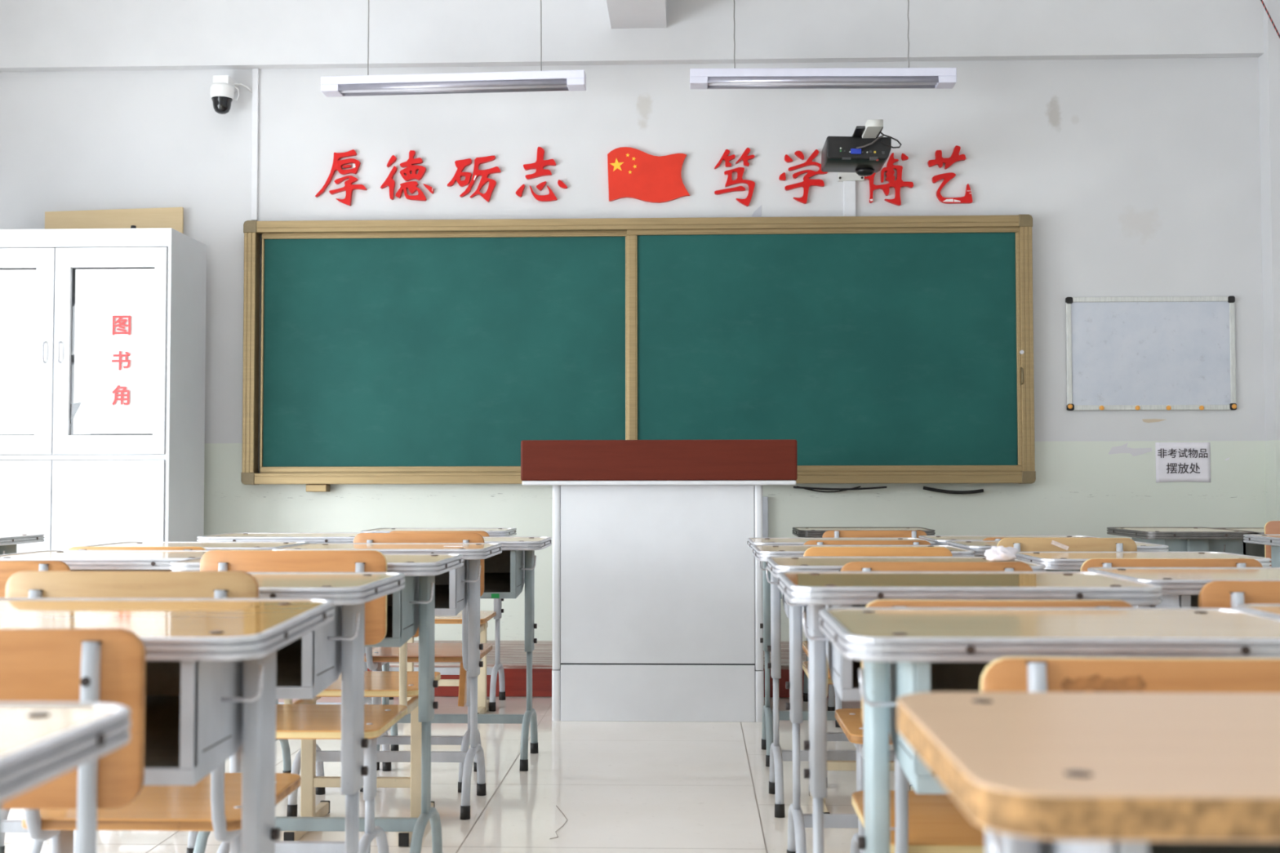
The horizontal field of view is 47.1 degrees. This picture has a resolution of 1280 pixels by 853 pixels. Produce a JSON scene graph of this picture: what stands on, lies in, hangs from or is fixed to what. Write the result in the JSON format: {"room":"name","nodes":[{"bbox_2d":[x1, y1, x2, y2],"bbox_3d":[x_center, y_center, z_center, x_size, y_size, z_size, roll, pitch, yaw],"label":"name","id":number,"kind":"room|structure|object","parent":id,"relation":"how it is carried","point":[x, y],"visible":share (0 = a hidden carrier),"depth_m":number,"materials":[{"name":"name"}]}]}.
{"room":"classroom","nodes":[
{"label":"classroom","id":0,"kind":"room"},
{"bbox_2d":[4,697,911,852],"bbox_3d":[-0.298,1.081,2.077,7.350,0.120,10.610,0,-2,2],"label":"floor","id":1,"kind":"structure","parent":0,"point":[620,787],"depth_m":4.42,"materials":[{"name":"tile"}]},
{"bbox_2d":[0,533,44,555],"bbox_3d":[-2.603,0.782,5.470,0.614,0.748,0.434,0,-2,2],"label":"school desk","id":2,"kind":"object","parent":1,"relation":"on","point":[8,542],"visible":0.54,"depth_m":5.47,"materials":[{"name":"metal"}]},
{"bbox_2d":[0,560,70,852],"bbox_3d":[-1.522,0.699,3.545,0.410,0.764,0.457,0,-2,2],"label":"chair","id":3,"kind":"object","parent":1,"relation":"on","point":[7,568],"visible":0.16,"depth_m":3.39,"materials":[{"name":"grey paint"}]},
{"bbox_2d":[0,702,130,852],"bbox_3d":[-0.735,0.607,1.047,0.614,0.753,0.434,0,-2,2],"label":"school desk","id":4,"kind":"object","parent":1,"relation":"on","point":[41,742],"visible":1,"depth_m":1.14,"materials":[{"name":"metal"}]},
{"bbox_2d":[0,628,145,852],"bbox_3d":[-0.773,0.627,1.837,0.410,0.774,0.457,0,-2,2],"label":"chair","id":5,"kind":"object","parent":1,"relation":"on","point":[94,665],"visible":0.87,"depth_m":1.68,"materials":[{"name":"grey paint"}]},
{"bbox_2d":[0,227,206,553],"bbox_3d":[-2.741,0.072,7.136,1.080,2.002,0.540,0,-2,2],"label":"tall cabinet","id":6,"kind":"object","parent":1,"relation":"on","point":[103,331],"visible":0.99,"depth_m":6.92,"materials":[{"name":"white metal"}]},
{"bbox_2d":[71,351,74,362],"bbox_3d":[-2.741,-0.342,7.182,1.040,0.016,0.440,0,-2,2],"label":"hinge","id":7,"kind":"object","parent":6,"relation":"attached to","point":[72,352],"depth_m":7.09,"materials":[{"name":"silver metal"}]},
{"bbox_2d":[44,207,183,233],"bbox_3d":[-2.692,-0.017,7.473,0.713,2.207,0.020,0,-2,2],"label":"wooden board","id":8,"kind":"object","parent":6,"relation":"on","point":[162,217],"visible":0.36,"depth_m":7.50,"materials":[{"name":"beige wood"}]},
{"bbox_2d":[0,550,211,852],"bbox_3d":[-1.352,0.712,3.823,0.614,0.758,0.434,0,-2,2],"label":"school desk","id":9,"kind":"object","parent":1,"relation":"on","point":[77,560],"visible":0.21,"depth_m":3.68,"materials":[{"name":"metal"}]},
{"bbox_2d":[68,546,206,550],"bbox_3d":[-1.414,0.727,4.274,0.410,0.764,0.457,0,-2,2],"label":"chair","id":10,"kind":"object","parent":1,"relation":"on","point":[72,548],"visible":0.14,"depth_m":4.12,"materials":[{"name":"grey paint"}]},
{"bbox_2d":[5,570,301,852],"bbox_3d":[-0.813,0.639,2.497,0.410,0.802,0.457,0,-2,2],"label":"chair","id":11,"kind":"object","parent":1,"relation":"on","point":[214,803],"visible":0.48,"depth_m":2.35,"materials":[{"name":"grey paint"}]},
{"bbox_2d":[0,597,333,852],"bbox_3d":[-0.765,0.636,2.006,0.614,0.768,0.434,0,-2,2],"label":"school desk","id":12,"kind":"object","parent":1,"relation":"on","point":[211,664],"visible":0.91,"depth_m":1.97,"materials":[{"name":"wood"}]},
{"bbox_2d":[79,542,308,773],"bbox_3d":[-1.363,0.740,4.492,0.614,0.755,0.434,0,-2,2],"label":"school desk","id":13,"kind":"object","parent":1,"relation":"on","point":[285,746],"visible":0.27,"depth_m":4.55,"materials":[{"name":"metal"}]},
{"bbox_2d":[73,572,404,852],"bbox_3d":[-0.762,0.661,2.645,0.614,0.768,0.434,0,-2,2],"label":"school desk","id":14,"kind":"object","parent":1,"relation":"on","point":[306,666],"visible":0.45,"depth_m":2.60,"materials":[{"name":"metal"}]},
{"bbox_2d":[196,533,372,704],"bbox_3d":[-1.230,0.767,5.251,0.614,0.758,0.434,0,-2,2],"label":"school desk","id":15,"kind":"object","parent":1,"relation":"on","point":[227,537],"visible":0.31,"depth_m":5.07,"materials":[{"name":"metal"}]},
{"bbox_2d":[200,550,407,852],"bbox_3d":[-0.751,0.674,3.336,0.410,0.796,0.457,0,-2,2],"label":"chair","id":16,"kind":"object","parent":1,"relation":"on","point":[293,722],"visible":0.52,"depth_m":3.20,"materials":[{"name":"grey paint"}]},
{"bbox_2d":[169,553,463,852],"bbox_3d":[-0.745,0.693,3.444,0.614,0.766,0.434,0,-2,2],"label":"school desk","id":17,"kind":"object","parent":1,"relation":"on","point":[409,608],"visible":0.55,"depth_m":3.40,"materials":[{"name":"metal"}]},
{"bbox_2d":[283,626,440,846],"bbox_3d":[-0.755,0.723,3.989,0.410,0.744,0.412,0,-2,2],"label":"chair","id":18,"kind":"object","parent":1,"relation":"on","point":[402,683],"visible":0.31,"depth_m":3.98,"materials":[{"name":"beige paint"}]},
{"bbox_2d":[271,542,502,819],"bbox_3d":[-0.730,0.729,4.292,0.614,0.758,0.434,0,-2,2],"label":"school desk","id":19,"kind":"object","parent":1,"relation":"on","point":[454,588],"visible":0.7,"depth_m":4.25,"materials":[{"name":"metal"}]},
{"bbox_2d":[353,533,492,792],"bbox_3d":[-0.684,0.731,4.704,0.410,0.788,0.457,0,-2,2],"label":"chair","id":20,"kind":"object","parent":1,"relation":"on","point":[375,658],"depth_m":4.56,"materials":[{"name":"grey paint"}]},
{"bbox_2d":[360,528,516,711],"bbox_3d":[-0.850,0.811,6.239,0.614,0.745,0.434,0,-2,2],"label":"school desk","id":21,"kind":"object","parent":1,"relation":"on","point":[498,667],"visible":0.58,"depth_m":6.22,"materials":[{"name":"metal"}]},
{"bbox_2d":[389,530,495,714],"bbox_3d":[-0.794,0.796,5.976,0.410,0.751,0.412,0,-2,2],"label":"chair","id":22,"kind":"object","parent":1,"relation":"on","point":[485,615],"visible":0.22,"depth_m":5.96,"materials":[{"name":"beige paint"}]},
{"bbox_2d":[376,536,551,771],"bbox_3d":[-0.620,0.759,4.981,0.614,0.752,0.434,0,-2,2],"label":"school desk","id":23,"kind":"object","parent":1,"relation":"on","point":[506,573],"visible":0.52,"depth_m":4.96,"materials":[{"name":"metal"}]},
{"bbox_2d":[491,593,499,598],"bbox_3d":[-0.472,0.553,4.785,0.026,0.014,0.001,0,-2,2],"label":"tape","id":24,"kind":"object","parent":23,"relation":"attached to","point":[493,595],"visible":1,"depth_m":4.79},
{"bbox_2d":[550,805,567,839],"bbox_3d":[-0.222,1.097,4.072,0.040,0.001,0.401,0,-2,-1],"label":"thread","id":25,"kind":"object","parent":1,"relation":"on","point":[556,806],"visible":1,"depth_m":4.03},
{"bbox_2d":[520,439,797,722],"bbox_3d":[0.085,0.620,6.072,1.089,1.110,0.640,0,-2,2],"label":"podium","id":26,"kind":"object","parent":1,"relation":"on","point":[657,580],"visible":0.96,"depth_m":5.80,"materials":[{"name":"white metal"}]},
{"bbox_2d":[521,480,795,485],"bbox_3d":[0.084,0.234,6.083,1.081,0.018,0.626,0,-2,2],"label":"trim","id":27,"kind":"structure","parent":26,"relation":"on","point":[745,482],"depth_m":5.77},
{"bbox_2d":[747,537,935,766],"bbox_3d":[0.682,0.762,5.031,0.614,0.745,0.434,0,-2,2],"label":"school desk","id":28,"kind":"object","parent":1,"relation":"on","point":[767,714],"visible":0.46,"depth_m":5.01,"materials":[{"name":"metal"}]},
{"bbox_2d":[752,545,974,817],"bbox_3d":[0.643,0.732,4.292,0.614,0.750,0.434,0,-2,2],"label":"school desk","id":29,"kind":"object","parent":1,"relation":"on","point":[761,553],"visible":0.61,"depth_m":4.27,"materials":[{"name":"metal"}]},
{"bbox_2d":[792,527,935,702],"bbox_3d":[0.935,0.805,6.170,0.565,0.748,0.434,0,-2,2],"label":"school desk","id":30,"kind":"object","parent":1,"relation":"on","point":[806,532],"visible":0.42,"depth_m":6.17,"materials":[{"name":"metal"}]},
{"bbox_2d":[802,540,931,787],"bbox_3d":[0.722,0.744,4.753,0.410,0.760,0.457,0,-2,2],"label":"chair","id":31,"kind":"object","parent":1,"relation":"on","point":[831,736],"visible":0.16,"depth_m":4.61,"materials":[{"name":"grey paint"}]},
{"bbox_2d":[822,530,927,727],"bbox_3d":[0.924,0.790,5.872,0.410,0.756,0.457,0,-2,2],"label":"chair","id":32,"kind":"object","parent":1,"relation":"on","point":[828,534],"visible":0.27,"depth_m":5.72,"materials":[{"name":"grey paint"}]},
{"bbox_2d":[802,546,952,813],"bbox_3d":[0.663,0.720,4.209,0.410,0.762,0.412,0,-2,2],"label":"chair","id":33,"kind":"object","parent":1,"relation":"on","point":[813,551],"visible":0.21,"depth_m":4.04,"materials":[{"name":"beige paint"}]},
{"bbox_2d":[766,556,1045,852],"bbox_3d":[0.615,0.697,3.463,0.614,0.756,0.434,0,-2,2],"label":"school desk","id":34,"kind":"object","parent":1,"relation":"on","point":[797,821],"visible":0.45,"depth_m":3.44,"materials":[{"name":"metal"}]},
{"bbox_2d":[983,546,1018,560],"bbox_3d":[0.865,0.303,3.509,0.083,0.035,0.055,0,-2,2],"label":"tissue","id":35,"kind":"object","parent":34,"relation":"on","point":[999,553],"visible":1,"depth_m":3.49,"materials":[{"name":"white paper"}]},
{"bbox_2d":[835,561,1033,852],"bbox_3d":[0.637,0.680,3.256,0.410,0.774,0.457,0,-2,2],"label":"chair","id":36,"kind":"object","parent":1,"relation":"on","point":[850,720],"visible":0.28,"depth_m":3.11,"materials":[{"name":"grey paint"}]},
{"bbox_2d":[777,571,1161,852],"bbox_3d":[0.558,0.654,2.575,0.614,0.772,0.434,0,-2,2],"label":"school desk","id":37,"kind":"object","parent":1,"relation":"on","point":[819,590],"visible":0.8,"depth_m":2.54,"materials":[{"name":"metal"}]},
{"bbox_2d":[851,599,1133,852],"bbox_3d":[0.543,0.648,2.327,0.410,0.766,0.457,0,-2,2],"label":"chair","id":38,"kind":"object","parent":1,"relation":"on","point":[919,823],"visible":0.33,"depth_m":2.19,"materials":[{"name":"grey paint"}]},
{"bbox_2d":[918,535,1099,545],"bbox_3d":[1.312,0.764,5.141,0.614,0.748,0.434,0,-2,2],"label":"school desk","id":39,"kind":"object","parent":1,"relation":"on","point":[939,540],"visible":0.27,"depth_m":5.24,"materials":[{"name":"wood"}]},
{"bbox_2d":[982,537,1093,540],"bbox_3d":[1.348,0.755,5.028,0.410,0.758,0.457,0,-2,2],"label":"chair","id":40,"kind":"object","parent":1,"relation":"on","point":[990,538],"visible":0.09,"depth_m":4.89,"materials":[{"name":"grey paint"}]},
{"bbox_2d":[819,607,1279,852],"bbox_3d":[0.558,0.636,1.926,0.614,0.758,0.434,0,-2,2],"label":"school desk","id":41,"kind":"object","parent":1,"relation":"on","point":[902,651],"visible":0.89,"depth_m":1.88,"materials":[{"name":"metal"}]},
{"bbox_2d":[946,540,1168,556],"bbox_3d":[1.303,0.743,4.612,0.614,0.750,0.434,0,-2,2],"label":"school desk","id":42,"kind":"object","parent":1,"relation":"on","point":[980,547],"visible":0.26,"depth_m":4.49,"materials":[{"name":"metal"}]},
{"bbox_2d":[996,537,1137,551],"bbox_3d":[1.272,0.725,4.484,0.410,0.778,0.457,0,-2,2],"label":"chair","id":43,"kind":"object","parent":1,"relation":"on","point":[1023,544],"visible":0.13,"depth_m":4.33,"materials":[{"name":"grey paint"}]},
{"bbox_2d":[1051,540,1068,550],"bbox_3d":[1.240,0.351,4.331,0.053,0.031,0.001,0,-2,2],"label":"sticker","id":44,"kind":"object","parent":43,"relation":"attached to","point":[1054,543],"visible":1,"depth_m":4.33,"materials":[{"name":"beige paper"}]},
{"bbox_2d":[897,692,1279,852],"bbox_3d":[0.519,0.603,1.062,0.610,0.758,0.430,0,-2,2],"label":"school desk","id":45,"kind":"object","parent":1,"relation":"on","point":[1040,772],"visible":1,"depth_m":0.99,"materials":[{"name":"wood"}]},
{"bbox_2d":[980,657,1279,833],"bbox_3d":[0.571,0.627,1.677,0.410,0.758,0.457,0,-2,2],"label":"chair","id":46,"kind":"object","parent":1,"relation":"on","point":[1003,674],"visible":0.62,"depth_m":1.53,"materials":[{"name":"grey paint"}]},
{"bbox_2d":[1015,551,1271,571],"bbox_3d":[1.373,0.726,4.052,0.614,0.740,0.434,0,-2,2],"label":"school desk","id":47,"kind":"object","parent":1,"relation":"on","point":[1053,561],"visible":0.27,"depth_m":4.04,"materials":[{"name":"metal"}]},
{"bbox_2d":[1080,558,1262,572],"bbox_3d":[1.217,0.690,3.475,0.410,0.768,0.457,0,-2,2],"label":"chair","id":48,"kind":"object","parent":1,"relation":"on","point":[1092,562],"visible":0.13,"depth_m":3.33,"materials":[{"name":"grey paint"}]},
{"bbox_2d":[1106,527,1254,555],"bbox_3d":[2.215,0.797,6.030,0.434,0.748,0.614,0,-2,2],"label":"school desk","id":49,"kind":"object","parent":1,"relation":"on","point":[1177,539],"visible":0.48,"depth_m":5.82,"materials":[{"name":"metal"}]},
{"bbox_2d":[1087,567,1279,608],"bbox_3d":[1.281,0.680,3.024,0.614,0.753,0.434,0,-2,2],"label":"school desk","id":50,"kind":"object","parent":1,"relation":"on","point":[1181,587],"visible":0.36,"depth_m":2.99,"materials":[{"name":"metal"}]},
{"bbox_2d":[1211,527,1264,557],"bbox_3d":[2.650,0.798,6.030,0.434,0.745,0.614,0,-2,2],"label":"school desk","id":51,"kind":"object","parent":1,"relation":"on","point":[1252,549],"visible":0.15,"depth_m":6.06,"materials":[{"name":"metal"}]},
{"bbox_2d":[1198,580,1279,608],"bbox_3d":[1.123,0.647,2.517,0.410,0.782,0.457,0,-2,2],"label":"chair","id":52,"kind":"object","parent":1,"relation":"on","point":[1228,594],"visible":0.18,"depth_m":2.38,"materials":[{"name":"grey paint"}]},
{"bbox_2d":[1235,604,1279,618],"bbox_3d":[1.206,0.642,2.035,0.614,0.753,0.434,0,-2,2],"label":"school desk","id":53,"kind":"object","parent":1,"relation":"on","point":[1270,610],"visible":0.34,"depth_m":2.20,"materials":[{"name":"metal"}]},
{"bbox_2d":[1243,534,1279,567],"bbox_3d":[2.526,0.766,5.216,0.614,0.748,0.434,0,-2,2],"label":"school desk","id":54,"kind":"object","parent":1,"relation":"on","point":[1273,540],"visible":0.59,"depth_m":5.24,"materials":[{"name":"metal"}]},
{"bbox_2d":[1264,520,1279,565],"bbox_3d":[2.627,0.756,5.530,0.410,0.792,0.457,0,-2,2],"label":"chair","id":55,"kind":"object","parent":1,"relation":"on","point":[1271,527],"visible":0.22,"depth_m":5.69,"materials":[{"name":"grey paint"}]},
{"bbox_2d":[0,57,1266,641],"bbox_3d":[-0.105,-0.578,7.567,7.350,3.620,0.240,0,-2,2],"label":"wall","id":56,"kind":"structure","parent":0,"point":[1134,177],"depth_m":7.44,"materials":[{"name":"paint"}]},
{"bbox_2d":[209,75,252,114],"bbox_3d":[-2.087,-1.678,7.470,0.185,0.188,0.179,0,-2,2],"label":"security camera","id":57,"kind":"object","parent":56,"relation":"attached to","point":[223,88],"visible":1,"depth_m":7.40,"materials":[{"name":"white plastic"}]},
{"bbox_2d":[250,67,258,220],"bbox_3d":[-1.979,-1.451,7.538,0.031,0.786,0.018,0,-2,2],"label":"trim","id":58,"kind":"structure","parent":56,"relation":"attached to","point":[255,129],"depth_m":7.53,"materials":[{"name":"white plastic"}]},
{"bbox_2d":[315,149,367,205],"bbox_3d":[-1.530,-1.274,7.512,0.263,0.287,0.025,0,-2,2],"label":"chinese character","id":59,"kind":"object","parent":56,"relation":"attached to","point":[337,164],"depth_m":7.50,"materials":[{"name":"red plastic"}]},
{"bbox_2d":[380,150,434,200],"bbox_3d":[-1.191,-1.282,7.500,0.273,0.257,0.025,0,-2,2],"label":"chinese character","id":60,"kind":"object","parent":56,"relation":"attached to","point":[410,165],"depth_m":7.49,"materials":[{"name":"red plastic"}]},
{"bbox_2d":[447,155,501,202],"bbox_3d":[-0.847,-1.264,7.487,0.275,0.235,0.025,0,-2,2],"label":"chinese character","id":61,"kind":"object","parent":56,"relation":"attached to","point":[460,165],"depth_m":7.48,"materials":[{"name":"red plastic"}]},
{"bbox_2d":[515,146,567,201],"bbox_3d":[-0.502,-1.286,7.476,0.263,0.278,0.024,0,-2,2],"label":"chinese character","id":62,"kind":"object","parent":56,"relation":"attached to","point":[540,163],"depth_m":7.46,"materials":[{"name":"red plastic"}]},
{"bbox_2d":[367,640,806,697],"bbox_3d":[-0.124,1.135,6.903,7.350,0.146,0.954,0,-2,2],"label":"trim","id":63,"kind":"structure","parent":56,"relation":"attached to","point":[513,655],"depth_m":6.72,"materials":[{"name":"tile"}]},
{"bbox_2d":[367,668,835,697],"bbox_3d":[-0.141,1.125,6.437,7.350,0.122,0.012,0,-2,2],"label":"trim","id":64,"kind":"structure","parent":56,"relation":"attached to","point":[515,679],"depth_m":6.44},
{"bbox_2d":[0,0,1264,71],"bbox_3d":[-0.113,-2.122,7.469,7.350,0.543,0.075,0,-2,2],"label":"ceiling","id":65,"kind":"structure","parent":56,"relation":"attached to","point":[36,35],"depth_m":7.43,"materials":[{"name":"white paint"}]},
{"bbox_2d":[606,0,666,28],"bbox_3d":[-0.195,-2.408,2.170,0.280,0.379,10.535,0,-2,2],"label":"trim","id":66,"kind":"structure","parent":56,"relation":"attached to","point":[623,14],"depth_m":7.20,"materials":[{"name":"white paint"}]},
{"bbox_2d":[240,213,1035,484],"bbox_3d":[-0.027,-0.380,7.382,3.968,1.340,0.102,0,-2,2],"label":"chalkboard","id":67,"kind":"object","parent":56,"relation":"attached to","point":[891,349],"visible":0.86,"depth_m":7.37,"materials":[{"name":"green metal"}]},
{"bbox_2d":[306,484,329,492],"bbox_3d":[-1.631,0.312,7.426,0.106,0.037,0.079,0,-2,2],"label":"box","id":68,"kind":"object","parent":67,"relation":"attached to","point":[310,487],"visible":1,"depth_m":7.39,"materials":[{"name":"beige wood"}]},
{"bbox_2d":[793,486,886,490],"bbox_3d":[0.998,0.308,7.322,0.465,0.021,0.009,0,-2,2],"label":"cable","id":69,"kind":"object","parent":67,"relation":"attached to","point":[798,487],"visible":1,"depth_m":7.32,"materials":[{"name":"black rubber"}]},
{"bbox_2d":[923,486,983,493],"bbox_3d":[1.564,0.318,7.322,0.300,0.040,0.017,0,-2,2],"label":"cable","id":70,"kind":"object","parent":67,"relation":"hanging from","point":[926,488],"visible":1,"depth_m":7.32,"materials":[{"name":"black rubber"}]},
{"bbox_2d":[607,146,689,203],"bbox_3d":[0.044,-1.279,7.455,0.418,0.284,0.026,0,-2,2],"label":"flag","id":71,"kind":"object","parent":56,"relation":"attached to","point":[633,173],"visible":1,"depth_m":7.45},
{"bbox_2d":[714,147,755,206],"bbox_3d":[0.480,-1.265,7.440,0.206,0.298,0.024,0,-2,2],"label":"letter","id":72,"kind":"object","parent":56,"relation":"attached to","point":[740,171],"depth_m":7.43,"materials":[{"name":"red plastic"}]},
{"bbox_2d":[751,204,761,216],"bbox_3d":[0.590,-1.094,7.440,0.051,0.058,0.001,0,-2,2],"label":"paper scrap","id":73,"kind":"object","parent":56,"relation":"attached to","point":[757,212],"visible":1,"depth_m":7.44,"materials":[{"name":"white paper"}]},
{"bbox_2d":[762,496,768,537],"bbox_3d":[0.627,0.715,7.355,0.033,0.726,0.030,0,-2,2],"label":"trim","id":74,"kind":"structure","parent":56,"relation":"attached to","point":[765,499],"depth_m":7.35,"materials":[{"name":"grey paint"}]},
{"bbox_2d":[778,149,827,204],"bbox_3d":[0.827,-1.265,7.427,0.246,0.275,0.024,0,-2,2],"label":"letter","id":75,"kind":"object","parent":56,"relation":"attached to","point":[806,183],"depth_m":7.42,"materials":[{"name":"red plastic"}]},
{"bbox_2d":[843,181,855,216],"bbox_3d":[1.060,-1.159,7.417,0.060,0.197,0.020,0,-2,2],"label":"trim","id":76,"kind":"structure","parent":56,"relation":"attached to","point":[849,187],"depth_m":7.41,"materials":[{"name":"white plastic"}]},
{"bbox_2d":[837,119,883,181],"bbox_3d":[1.051,-1.334,6.978,0.131,0.152,0.909,0,-2,2],"label":"wall bracket","id":77,"kind":"object","parent":56,"relation":"attached to","point":[873,128],"visible":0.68,"depth_m":6.67,"materials":[{"name":"white metal"}]},
{"bbox_2d":[821,131,901,176],"bbox_3d":[1.034,-1.275,6.865,0.342,0.155,0.354,0,-2,2],"label":"projector","id":78,"kind":"object","parent":77,"relation":"hanging from","point":[865,157],"visible":1,"depth_m":6.75,"materials":[{"name":"black plastic"}]},
{"bbox_2d":[864,152,913,205],"bbox_3d":[1.254,-1.250,7.411,0.252,0.268,0.025,0,-2,2],"label":"letter","id":79,"kind":"object","parent":56,"relation":"attached to","point":[898,183],"depth_m":7.40,"materials":[{"name":"red plastic"}]},
{"bbox_2d":[927,145,972,204],"bbox_3d":[1.564,-1.271,7.400,0.220,0.292,0.025,0,-2,2],"label":"letter","id":80,"kind":"object","parent":56,"relation":"attached to","point":[955,157],"depth_m":7.39,"materials":[{"name":"red plastic"}]},
{"bbox_2d":[1108,442,1151,456],"bbox_3d":[2.448,0.115,7.327,0.218,0.070,0.001,0,-2,2],"label":"paper scrap","id":81,"kind":"object","parent":56,"relation":"attached to","point":[1121,449],"visible":1,"depth_m":7.33,"materials":[{"name":"white paper"}]},
{"bbox_2d":[1065,295,1236,410],"bbox_3d":[2.552,-0.366,7.331,0.835,0.570,0.021,0,-2,2],"label":"whiteboard","id":82,"kind":"object","parent":56,"relation":"attached to","point":[1148,353],"visible":1,"depth_m":7.33,"materials":[{"name":"white metal"}]},
{"bbox_2d":[1067,404,1072,408],"bbox_3d":[2.148,-0.100,7.321,0.024,0.023,0.007,0,-2,2],"label":"magnet","id":83,"kind":"object","parent":82,"relation":"attached to","point":[1069,406],"visible":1,"depth_m":7.32},
{"bbox_2d":[1231,404,1236,408],"bbox_3d":[2.955,-0.100,7.292,0.024,0.023,0.007,0,-2,2],"label":"magnet","id":84,"kind":"object","parent":82,"relation":"attached to","point":[1233,406],"visible":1,"depth_m":7.29},
{"bbox_2d":[1142,418,1164,422],"bbox_3d":[2.570,-0.028,7.328,0.122,0.020,0.001,0,-2,2],"label":"tape mark","id":85,"kind":"object","parent":56,"relation":"attached to","point":[1147,420],"visible":1,"depth_m":7.33,"materials":[{"name":"beige paper"}]},
{"bbox_2d":[1155,442,1210,482],"bbox_3d":[2.708,0.179,7.313,0.270,0.200,0.004,0,-2,2],"label":"notice sheet","id":86,"kind":"object","parent":56,"relation":"attached to","point":[1175,461],"visible":1,"depth_m":7.31,"materials":[{"name":"white paper"}]},
{"bbox_2d":[1258,0,1279,522],"bbox_3d":[3.336,-0.595,7.258,0.450,3.620,0.130,0,-2,2],"label":"wall","id":87,"kind":"structure","parent":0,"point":[1269,61],"depth_m":7.24,"materials":[{"name":"paint"}]},
{"bbox_3d":[-0.303,-2.671,2.222,7.750,0.150,11.010,0,-2,2],"label":"ceiling","id":88,"kind":"structure","parent":0,"visible":0},
{"bbox_2d":[320,0,586,97],"bbox_3d":[-0.899,-2.013,7.060,1.265,0.802,0.112,-1,-2,2],"label":"tube light","id":89,"kind":"object","parent":88,"relation":"hanging from","point":[548,80],"depth_m":7.00,"materials":[{"name":"white metal"}]},
{"bbox_2d":[540,0,542,71],"bbox_3d":[-0.475,-2.048,7.046,0.009,0.722,0.005,0,-2,2],"label":"cord","id":90,"kind":"object","parent":88,"relation":"hanging from","point":[540,0],"visible":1,"depth_m":7.04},
{"bbox_2d":[733,0,735,68],"bbox_3d":[0.450,-2.055,7.013,0.009,0.713,0.005,0,-2,2],"label":"cord","id":91,"kind":"object","parent":88,"relation":"hanging from","point":[734,0],"visible":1,"depth_m":7.00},
{"bbox_2d":[689,0,956,88],"bbox_3d":[0.869,-2.019,6.996,1.255,0.796,0.112,0,-2,2],"label":"tube light","id":92,"kind":"object","parent":88,"relation":"hanging from","point":[738,77],"depth_m":6.94,"materials":[{"name":"white metal"}]},
{"bbox_2d":[1260,0,1279,38],"bbox_3d":[3.147,-2.037,7.226,0.456,0.742,0.007,0,-2,2],"label":"cord","id":93,"kind":"object","parent":88,"relation":"hanging from","point":[1262,2],"visible":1,"depth_m":7.22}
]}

